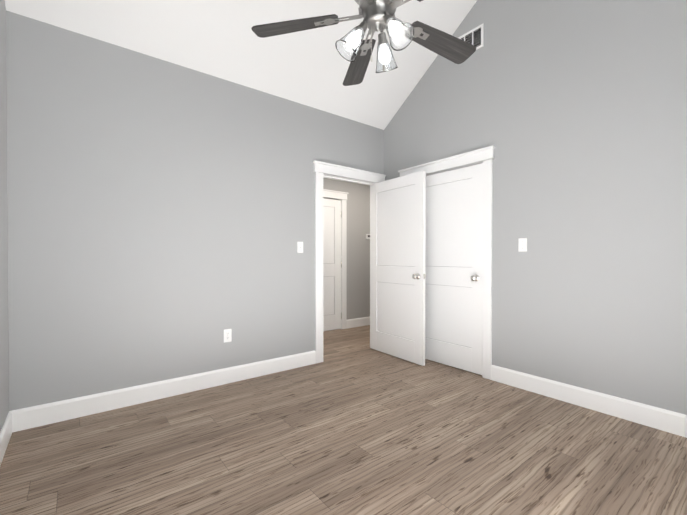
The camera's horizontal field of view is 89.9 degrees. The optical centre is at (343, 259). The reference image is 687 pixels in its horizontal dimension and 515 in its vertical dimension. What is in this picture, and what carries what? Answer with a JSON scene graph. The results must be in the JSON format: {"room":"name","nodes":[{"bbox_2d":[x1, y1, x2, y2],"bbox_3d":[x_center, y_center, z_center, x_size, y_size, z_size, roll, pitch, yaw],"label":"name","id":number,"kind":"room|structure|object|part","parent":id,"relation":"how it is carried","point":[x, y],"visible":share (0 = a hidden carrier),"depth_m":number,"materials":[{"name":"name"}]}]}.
{"room":"empty bedroom","nodes":[
{"label":"empty bedroom","id":0,"kind":"room"},
{"bbox_2d":[0,0,8,430],"bbox_3d":[-1.055,-0.884,0.686,0.120,4.046,3.820,0,1,-38],"label":"wall","id":1,"kind":"structure","parent":0,"point":[4,365],"depth_m":2.11,"materials":[{"name":"grey paint"}]},
{"bbox_2d":[0,411,11,464],"bbox_3d":[-1.038,1.069,0.791,0.015,0.140,3.700,0,1,-38],"label":"baseboard","id":2,"kind":"structure","parent":1,"relation":"attached to","point":[5,433],"depth_m":2.05,"materials":[{"name":"white wood"}]},
{"bbox_2d":[6,10,383,410],"bbox_3d":[-0.054,-0.268,3.969,5.730,2.760,0.120,0,1,-38],"label":"wall","id":3,"kind":"structure","parent":0,"point":[161,218],"depth_m":2.72,"materials":[{"name":"grey paint"}]},
{"bbox_2d":[11,350,315,432],"bbox_3d":[-1.240,1.050,2.970,2.377,0.140,0.015,0,1,-38],"label":"baseboard","id":4,"kind":"structure","parent":3,"relation":"attached to","point":[44,414],"depth_m":2.71,"materials":[{"name":"white wood"}]},
{"bbox_2d":[224,329,231,342],"bbox_3d":[-1.051,0.687,3.119,0.070,0.115,0.007,0,1,-38],"label":"outlet","id":5,"kind":"object","parent":3,"relation":"attached to","point":[227,335],"visible":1,"depth_m":3.12,"materials":[{"name":"white plastic"}]},
{"bbox_2d":[297,242,302,252],"bbox_3d":[-0.445,-0.132,3.575,0.070,0.115,0.023,0,1,-38],"label":"light switch","id":6,"kind":"object","parent":3,"relation":"attached to","point":[299,247],"visible":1,"depth_m":3.57,"materials":[{"name":"white plastic"}]},
{"bbox_2d":[313,160,385,362],"bbox_3d":[0.066,0.026,4.039,1.055,2.170,0.160,0,1,-38],"label":"door frame","id":7,"kind":"structure","parent":3,"relation":"attached to","point":[321,168],"depth_m":3.72,"materials":[{"name":"white wood"}]},
{"bbox_2d":[370,170,425,365],"bbox_3d":[0.591,0.085,3.935,0.173,2.030,0.872,0,1,-35],"label":"bedroom door","id":8,"kind":"structure","parent":3,"relation":"in","point":[397,266],"depth_m":3.87,"materials":[{"name":"white wood"}]},
{"bbox_3d":[0.594,0.027,3.930,0.014,1.677,0.625,0,1,-35],"label":"panel","id":9,"kind":"part","parent":8,"relation":"part of","materials":[{"name":"white wood"}]},
{"bbox_3d":[0.811,0.173,3.620,0.173,0.066,0.104,0,1,-35],"label":"knob","id":10,"kind":"part","parent":8,"relation":"part of","materials":[{"name":"silver metal"}]},
{"bbox_2d":[5,0,476,129],"bbox_3d":[-0.305,-2.317,2.583,3.650,1.567,1.970,0,1,-38],"label":"ceiling","id":11,"kind":"structure","parent":0,"point":[221,39],"depth_m":2.98,"materials":[{"name":"white paint"}]},
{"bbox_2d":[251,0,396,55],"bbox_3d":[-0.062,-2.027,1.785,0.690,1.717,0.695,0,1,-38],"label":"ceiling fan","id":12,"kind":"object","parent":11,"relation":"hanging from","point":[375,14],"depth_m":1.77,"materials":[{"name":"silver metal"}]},
{"bbox_3d":[-0.251,-1.234,1.813,0.457,0.007,0.144,-4,13,8],"label":"fan blade","id":13,"kind":"part","parent":12,"relation":"part of","materials":[{"name":"black wood"}]},
{"bbox_3d":[-0.027,-1.259,1.785,0.249,0.058,0.061,0,0,7],"label":"fan blade bracket","id":14,"kind":"part","parent":12,"relation":"part of","materials":[{"name":"grey metal"}]},
{"bbox_2d":[343,39,375,85],"bbox_3d":[0.098,-1.237,2.180,0.144,0.007,0.457,-13,-1,-11],"label":"blade","id":15,"kind":"object","parent":12,"relation":"attached to","point":[356,71],"visible":0.88,"depth_m":2.21,"materials":[{"name":"brown wood"}]},
{"bbox_3d":[0.140,-1.260,1.957,0.061,0.059,0.250,0,0,-11],"label":"fan blade bracket","id":16,"kind":"part","parent":12,"relation":"part of","materials":[{"name":"grey metal"}]},
{"bbox_3d":[0.085,-1.257,1.572,0.061,0.059,0.250,0,1,25],"label":"fan blade bracket","id":17,"kind":"part","parent":12,"relation":"part of","materials":[{"name":"grey metal"}]},
{"bbox_2d":[370,27,372,61],"bbox_3d":[0.144,-1.110,1.765,0.011,0.187,0.010,0,1,-38],"label":"pull chain","id":18,"kind":"object","parent":12,"relation":"hanging from","point":[371,58],"depth_m":1.76,"materials":[{"name":"silver metal"}]},
{"bbox_2d":[335,16,413,72],"bbox_3d":[0.199,-1.129,1.729,0.528,0.223,0.535,0,1,16],"label":"fan light","id":19,"kind":"object","parent":12,"relation":"attached to","point":[364,24],"depth_m":1.71,"materials":[{"name":"glass"}]},
{"bbox_3d":[0.199,-1.100,1.729,0.398,0.166,0.363,0,1,-38],"label":"fan shades","id":20,"kind":"part","parent":19,"relation":"part of","materials":[{"name":"glass"}]},
{"bbox_2d":[378,34,387,44],"bbox_3d":[0.204,-1.191,1.834,0.058,0.100,0.074,0,1,43],"label":"socket","id":21,"kind":"object","parent":12,"relation":"attached to","point":[380,38],"depth_m":1.82,"materials":[{"name":"grey metal"}]},
{"bbox_2d":[383,26,384,71],"bbox_3d":[0.206,-1.085,1.766,0.011,0.237,0.010,0,1,-38],"label":"pull chain","id":22,"kind":"object","parent":12,"relation":"hanging from","point":[383,26],"depth_m":1.76,"materials":[{"name":"silver metal"}]},
{"bbox_2d":[380,11,392,36],"bbox_3d":[0.222,-1.189,1.689,0.073,0.099,0.058,0,1,31],"label":"fan light","id":23,"kind":"object","parent":12,"relation":"attached to","point":[386,12],"depth_m":1.69,"materials":[{"name":"grey metal"}]},
{"bbox_2d":[391,24,402,37],"bbox_3d":[0.252,-1.118,1.655,0.074,0.096,0.068,0,0,13],"label":"bulb","id":24,"kind":"object","parent":23,"relation":"attached to","point":[397,32],"depth_m":1.63,"materials":[{"name":"white glass"}]},
{"bbox_2d":[388,0,410,16],"bbox_3d":[0.324,-1.257,1.616,0.061,0.059,0.251,0,1,-44],"label":"bracket","id":25,"kind":"object","parent":12,"relation":"attached to","point":[394,4],"depth_m":1.68,"materials":[{"name":"silver metal"}]},
{"bbox_2d":[414,27,428,39],"bbox_3d":[0.357,-1.259,1.852,0.250,0.059,0.061,0,1,-29],"label":"bracket","id":26,"kind":"object","parent":12,"relation":"attached to","point":[417,30],"depth_m":1.88,"materials":[{"name":"silver metal"}]},
{"bbox_2d":[412,21,475,63],"bbox_3d":[0.555,-1.235,1.961,0.457,0.007,0.144,4,-15,-28],"label":"blade","id":27,"kind":"object","parent":12,"relation":"attached to","point":[455,50],"visible":0.85,"depth_m":1.97,"materials":[{"name":"brown wood"}]},
{"bbox_2d":[0,325,686,514],"bbox_3d":[0.678,1.171,2.897,5.910,0.100,5.510,0,1,-38],"label":"floor","id":28,"kind":"structure","parent":0,"point":[353,423],"depth_m":2.02,"materials":[{"name":"brown wood"}]},
{"bbox_2d":[323,178,369,319],"bbox_3d":[-0.431,-0.174,5.210,4.800,2.550,0.120,0,1,-38],"label":"wall","id":29,"kind":"structure","parent":0,"point":[358,253],"depth_m":5.65,"materials":[{"name":"paint"}]},
{"bbox_2d":[323,198,341,330],"bbox_3d":[-0.350,0.074,5.227,0.774,2.030,0.173,0,1,-38],"label":"hall door","id":30,"kind":"structure","parent":29,"relation":"in","point":[332,264],"depth_m":5.35,"materials":[{"name":"white wood"}]},
{"bbox_2d":[323,189,348,328],"bbox_3d":[-0.328,0.017,5.191,1.008,2.170,0.040,0,1,-38],"label":"door frame","id":31,"kind":"structure","parent":29,"relation":"attached to","point":[342,196],"depth_m":5.45,"materials":[{"name":"white wood"}]},
{"bbox_2d":[347,316,369,327],"bbox_3d":[0.773,1.024,6.074,1.852,0.140,0.015,0,1,-38],"label":"baseboard","id":32,"kind":"structure","parent":29,"relation":"attached to","point":[358,322],"depth_m":5.65,"materials":[{"name":"white wood"}]},
{"bbox_2d":[384,0,686,414],"bbox_3d":[1.729,-0.902,2.856,0.120,4.046,3.820,0,1,-38],"label":"wall","id":33,"kind":"structure","parent":0,"point":[574,112],"depth_m":2.65,"materials":[{"name":"grey paint"}]},
{"bbox_2d":[398,145,494,379],"bbox_3d":[1.024,0.030,3.639,0.040,2.170,1.178,0,1,-38],"label":"trim","id":34,"kind":"structure","parent":33,"relation":"attached to","point":[485,155],"depth_m":3.24,"materials":[{"name":"white wood"}]},
{"bbox_2d":[425,163,482,374],"bbox_3d":[1.054,0.087,3.669,0.173,2.030,0.956,0,1,-38],"label":"closet door","id":35,"kind":"structure","parent":33,"relation":"in","point":[454,270],"depth_m":3.53,"materials":[{"name":"white wood"}]},
{"bbox_3d":[1.056,0.029,3.664,0.014,1.677,0.708,0,1,-38],"label":"panel","id":36,"kind":"part","parent":35,"relation":"part of","materials":[{"name":"white wood"}]},
{"bbox_3d":[1.315,0.175,3.334,0.173,0.066,0.104,0,1,-38],"label":"knob","id":37,"kind":"part","parent":35,"relation":"part of","materials":[{"name":"silver metal"}]},
{"bbox_2d":[426,161,482,175],"bbox_3d":[1.087,0.079,3.689,0.120,2.070,0.990,0,1,-38],"label":"door frame","id":38,"kind":"structure","parent":33,"relation":"attached to","point":[455,168],"depth_m":3.52,"materials":[{"name":"white wood"}]},
{"bbox_2d":[458,23,483,49],"bbox_3d":[1.231,-2.136,3.383,0.008,0.215,0.310,0,1,-38],"label":"air vent","id":39,"kind":"object","parent":33,"relation":"in","point":[474,36],"visible":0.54,"depth_m":3.32,"materials":[{"name":"white metal"}]},
{"bbox_2d":[518,238,526,251],"bbox_3d":[1.548,-0.130,2.979,0.023,0.115,0.070,0,1,-38],"label":"light switch","id":40,"kind":"object","parent":33,"relation":"attached to","point":[522,246],"visible":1,"depth_m":2.98,"materials":[{"name":"white plastic"}]},
{"bbox_2d":[491,365,686,437],"bbox_3d":[2.079,1.056,2.315,0.015,0.140,2.270,0,1,-38],"label":"baseboard","id":41,"kind":"structure","parent":33,"relation":"attached to","point":[669,421],"depth_m":2.55,"materials":[{"name":"white wood"}]}
]}

